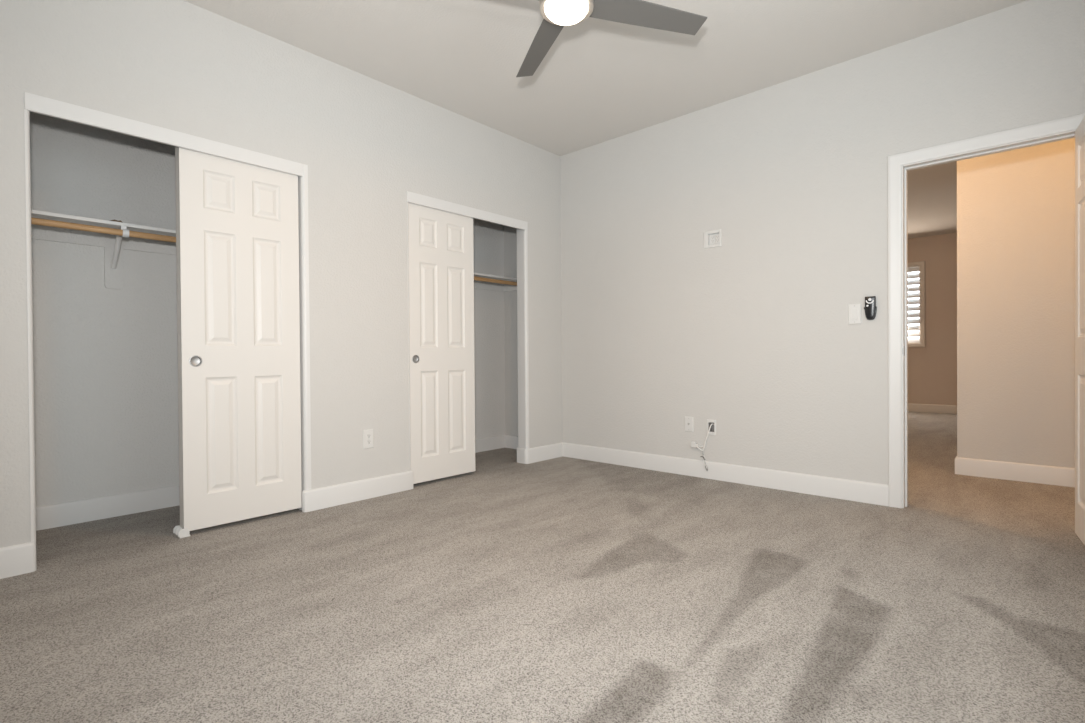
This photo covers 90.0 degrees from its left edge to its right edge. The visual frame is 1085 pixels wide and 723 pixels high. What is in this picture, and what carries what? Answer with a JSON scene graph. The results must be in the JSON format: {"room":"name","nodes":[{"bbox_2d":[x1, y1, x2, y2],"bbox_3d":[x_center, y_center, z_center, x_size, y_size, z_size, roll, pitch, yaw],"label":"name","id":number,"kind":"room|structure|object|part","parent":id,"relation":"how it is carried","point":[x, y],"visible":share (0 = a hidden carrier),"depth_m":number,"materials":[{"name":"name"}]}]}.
{"room":"empty bedroom","nodes":[
{"label":"empty bedroom","id":0,"kind":"room"},
{"bbox_2d":[30,112,504,506],"bbox_3d":[-1.828,-0.480,3.982,0.120,2.740,4.150,0,1,42],"label":"wall","id":1,"kind":"structure","parent":0,"point":[105,360],"depth_m":3.15,"materials":[{"name":"white paint"}]},
{"bbox_2d":[31,210,175,288],"bbox_3d":[-2.250,-0.590,3.174,0.342,0.332,1.808,0,1,42],"label":"closet shelf","id":2,"kind":"object","parent":1,"relation":"attached to","point":[113,245],"visible":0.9,"depth_m":3.07,"materials":[{"name":"white wood"}]},
{"bbox_2d":[31,217,175,242],"bbox_3d":[-2.141,-0.698,3.073,0.034,0.034,1.806,0,1,42],"label":"closet rod","id":3,"kind":"object","parent":2,"relation":"attached to","point":[36,221],"visible":0.5,"depth_m":2.84,"materials":[{"name":"brown wood"}]},
{"bbox_2d":[36,485,179,530],"bbox_3d":[-2.361,0.837,3.296,0.014,0.127,1.810,0,1,42],"label":"baseboard","id":4,"kind":"structure","parent":1,"relation":"attached to","point":[97,508],"depth_m":3.12,"materials":[{"name":"white wood"}]},
{"bbox_2d":[474,272,516,291],"bbox_3d":[-0.905,-0.618,4.640,0.360,0.332,1.928,0,1,42],"label":"closet shelf","id":5,"kind":"object","parent":1,"relation":"attached to","point":[482,285],"visible":0.05,"depth_m":5.26,"materials":[{"name":"white wood"}]},
{"bbox_2d":[474,276,516,285],"bbox_3d":[-0.806,-0.728,4.541,0.035,0.035,1.914,0,1,42],"label":"closet rod","id":6,"kind":"object","parent":5,"relation":"attached to","point":[475,277],"visible":0.2,"depth_m":4.93,"materials":[{"name":"brown wood"}]},
{"bbox_2d":[0,0,561,547],"bbox_3d":[-1.294,0.021,3.423,0.098,3.740,4.270,0,1,42],"label":"wall","id":7,"kind":"structure","parent":0,"point":[365,142],"depth_m":3.31,"materials":[{"name":"grey paint"}]},
{"bbox_2d":[0,542,36,578],"bbox_3d":[-2.403,0.847,2.131,0.030,0.127,0.609,0,1,42],"label":"baseboard","id":8,"kind":"structure","parent":7,"relation":"attached to","point":[19,559],"depth_m":2.30,"materials":[{"name":"white wood"}]},
{"bbox_2d":[24,92,310,565],"bbox_3d":[-1.839,-0.132,2.820,0.104,2.063,1.225,0,1,42],"label":"trim","id":9,"kind":"structure","parent":7,"relation":"attached to","point":[34,103],"depth_m":2.75,"materials":[{"name":"white wood"}]},
{"bbox_2d":[175,146,181,526],"bbox_3d":[-1.685,-0.131,3.036,0.035,2.008,0.604,0,1,42],"label":"door","id":10,"kind":"structure","parent":7,"relation":"in","point":[176,188],"depth_m":2.81,"materials":[{"name":"white wood"}]},
{"bbox_2d":[177,147,301,530],"bbox_3d":[-1.655,-0.131,3.007,0.037,2.008,0.604,0,1,42],"label":"door","id":11,"kind":"structure","parent":7,"relation":"in","point":[238,222],"depth_m":2.97,"materials":[{"name":"white wood"}]},
{"bbox_3d":[-1.806,-0.002,2.823,0.012,0.059,0.059,0,1,42],"label":"finger pull","id":12,"kind":"part","parent":11,"relation":"part of","materials":[{"name":"silver metal"}]},
{"bbox_2d":[302,470,412,511],"bbox_3d":[-1.160,0.826,3.499,0.030,0.127,0.770,0,1,42],"label":"baseboard","id":13,"kind":"structure","parent":7,"relation":"attached to","point":[344,493],"depth_m":3.45,"materials":[{"name":"white wood"}]},
{"bbox_2d":[363,429,373,448],"bbox_3d":[-1.129,0.503,3.525,0.007,0.122,0.073,0,1,42],"label":"power outlet","id":14,"kind":"object","parent":7,"relation":"attached to","point":[368,435],"visible":1,"depth_m":3.52,"materials":[{"name":"white plastic"}]},
{"bbox_2d":[408,202,474,483],"bbox_3d":[-0.745,-0.146,4.009,0.037,2.008,0.604,0,1,42],"label":"door","id":15,"kind":"structure","parent":7,"relation":"in","point":[441,249],"depth_m":3.99,"materials":[{"name":"white wood"}]},
{"bbox_3d":[-0.896,-0.018,3.825,0.012,0.059,0.059,0,1,42],"label":"finger pull","id":16,"kind":"part","parent":15,"relation":"part of","materials":[{"name":"silver metal"}]},
{"bbox_2d":[407,191,528,470],"bbox_3d":[-0.559,-0.153,4.228,0.104,2.063,1.199,0,1,42],"label":"trim","id":17,"kind":"structure","parent":7,"relation":"attached to","point":[415,198],"depth_m":4.63,"materials":[{"name":"white wood"}]},
{"bbox_2d":[475,435,517,452],"bbox_3d":[-0.783,0.814,4.551,0.660,0.127,1.930,0,1,42],"label":"baseboard","id":18,"kind":"structure","parent":7,"relation":"attached to","point":[501,441],"depth_m":5.36,"materials":[{"name":"white wood"}]},
{"bbox_2d":[0,411,1084,722],"bbox_3d":[2.564,0.853,4.443,5.840,0.001,10.730,0,1,42],"label":"floor","id":19,"kind":"structure","parent":0,"point":[562,589],"depth_m":1.98,"materials":[{"name":"carpet"}]},
{"bbox_2d":[173,525,190,537],"bbox_3d":[-1.867,0.878,2.808,0.098,0.044,0.054,0,1,42],"label":"floor guide","id":20,"kind":"object","parent":19,"relation":"on","point":[178,531],"visible":0.84,"depth_m":2.79,"materials":[{"name":"white plastic"}]},
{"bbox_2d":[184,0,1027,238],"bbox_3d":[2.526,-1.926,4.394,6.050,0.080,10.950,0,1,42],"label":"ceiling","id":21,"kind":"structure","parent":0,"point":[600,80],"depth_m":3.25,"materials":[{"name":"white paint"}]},
{"bbox_2d":[516,0,706,76],"bbox_3d":[0.102,-1.662,2.330,1.012,0.378,1.012,0,1,28],"label":"ceiling fan","id":22,"kind":"object","parent":21,"relation":"hanging from","point":[557,14],"visible":1,"depth_m":2.44,"materials":[{"name":"silver metal"}]},
{"bbox_3d":[-0.009,-1.561,2.697,0.128,0.041,0.576,-1,0,-17],"label":"blade","id":23,"kind":"part","parent":22,"relation":"part of","materials":[{"name":"grey metal"}]},
{"bbox_3d":[0.469,-1.563,2.441,0.576,0.041,0.128,-1,0,-17],"label":"blade","id":24,"kind":"part","parent":22,"relation":"part of","materials":[{"name":"grey metal"}]},
{"bbox_2d":[503,0,1084,484],"bbox_3d":[1.733,-0.004,3.633,5.900,3.740,0.115,0,1,42],"label":"wall","id":25,"kind":"structure","parent":0,"point":[751,334],"depth_m":3.71,"materials":[{"name":"grey paint"}]},
{"bbox_2d":[685,416,692,431],"bbox_3d":[1.109,0.475,4.118,0.070,0.115,0.017,0,1,42],"label":"cable jack","id":26,"kind":"object","parent":25,"relation":"attached to","point":[688,420],"visible":1,"depth_m":4.12,"materials":[{"name":"white plastic"}]},
{"bbox_2d":[517,442,888,505],"bbox_3d":[0.928,0.806,3.970,2.664,0.127,0.489,0,1,42],"label":"baseboard","id":27,"kind":"structure","parent":25,"relation":"attached to","point":[845,489],"depth_m":3.93,"materials":[{"name":"white wood"}]},
{"bbox_2d":[707,419,715,434],"bbox_3d":[1.265,0.485,4.023,0.071,0.114,0.063,0,1,42],"label":"electrical outlet","id":28,"kind":"object","parent":25,"relation":"attached to","point":[712,431],"visible":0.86,"depth_m":4.01,"materials":[{"name":"white plastic"}]},
{"bbox_2d":[691,423,713,470],"bbox_3d":[1.197,0.631,4.038,0.180,0.351,0.063,0,1,23],"label":"loose cable","id":29,"kind":"object","parent":28,"relation":"hanging from","point":[693,444],"visible":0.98,"depth_m":4.02,"materials":[{"name":"white plastic"}]},
{"bbox_3d":[1.217,0.561,4.047,0.135,0.210,0.074,0,1,42],"label":"cord","id":30,"kind":"part","parent":29,"relation":"part of","materials":[{"name":"white plastic"}]},
{"bbox_2d":[704,229,720,248],"bbox_3d":[1.254,-0.898,3.989,0.134,0.124,0.028,0,1,42],"label":"outlet","id":31,"kind":"object","parent":25,"relation":"attached to","point":[712,239],"visible":1,"depth_m":3.99,"materials":[{"name":"white plastic"}]},
{"bbox_2d":[711,235,714,243],"bbox_3d":[1.257,-0.898,3.998,0.032,0.060,0.006,0,1,42],"label":"receptacle","id":32,"kind":"object","parent":31,"relation":"attached to","point":[712,236],"depth_m":4.00,"materials":[{"name":"grey plastic"}]},
{"bbox_2d":[848,304,860,323],"bbox_3d":[1.934,-0.294,3.362,0.072,0.126,0.010,0,1,42],"label":"light switch","id":33,"kind":"object","parent":25,"relation":"attached to","point":[854,310],"visible":1,"depth_m":3.36,"materials":[{"name":"white plastic"}]},
{"bbox_2d":[864,296,876,319],"bbox_3d":[1.992,-0.324,3.296,0.067,0.142,0.028,0,1,42],"label":"remote","id":34,"kind":"object","parent":25,"relation":"attached to","point":[870,307],"visible":1,"depth_m":3.29,"materials":[{"name":"black plastic"}]},
{"bbox_2d":[888,113,1084,507],"bbox_3d":[2.446,-0.179,2.984,0.910,2.090,0.151,0,1,42],"label":"door frame","id":35,"kind":"structure","parent":25,"relation":"attached to","point":[1060,129],"depth_m":3.20,"materials":[{"name":"white wood"}]},
{"bbox_2d":[1075,116,1084,544],"bbox_3d":[2.428,-0.140,2.414,0.105,2.002,0.748,0,1,37],"label":"door","id":36,"kind":"structure","parent":25,"relation":"in","point":[1080,131],"depth_m":2.64,"materials":[{"name":"white wood"}]},
{"bbox_2d":[908,233,956,404],"bbox_3d":[6.439,-0.577,8.135,5.050,2.740,0.120,0,1,42],"label":"wall","id":37,"kind":"structure","parent":0,"point":[932,368],"depth_m":8.37,"materials":[{"name":"beige paint"}]},
{"bbox_2d":[908,261,924,346],"bbox_3d":[5.647,-0.897,8.821,0.955,1.340,0.153,0,1,42],"label":"window","id":38,"kind":"structure","parent":37,"relation":"in","point":[916,270],"depth_m":8.55,"materials":[{"name":"beige plastic"}]},
{"bbox_3d":[5.689,-0.897,8.867,0.895,1.280,0.004,0,1,42],"label":"pane","id":39,"kind":"part","parent":38,"relation":"part of","materials":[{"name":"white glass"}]},
{"bbox_2d":[908,403,956,413],"bbox_3d":[6.404,0.730,8.096,5.050,0.127,0.014,0,1,42],"label":"baseboard","id":40,"kind":"structure","parent":37,"relation":"attached to","point":[931,408],"depth_m":8.41,"materials":[{"name":"beige wood"}]},
{"bbox_2d":[957,138,1074,467],"bbox_3d":[4.006,-0.519,3.381,2.258,2.740,0.120,0,1,42],"label":"wall","id":41,"kind":"structure","parent":0,"point":[1016,208],"depth_m":3.87,"materials":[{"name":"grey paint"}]},
{"bbox_2d":[955,456,1074,486],"bbox_3d":[4.006,0.787,3.392,2.272,0.127,0.134,0,1,42],"label":"baseboard","id":42,"kind":"structure","parent":41,"relation":"attached to","point":[1042,474],"depth_m":3.87,"materials":[{"name":"white wood"}]}
]}

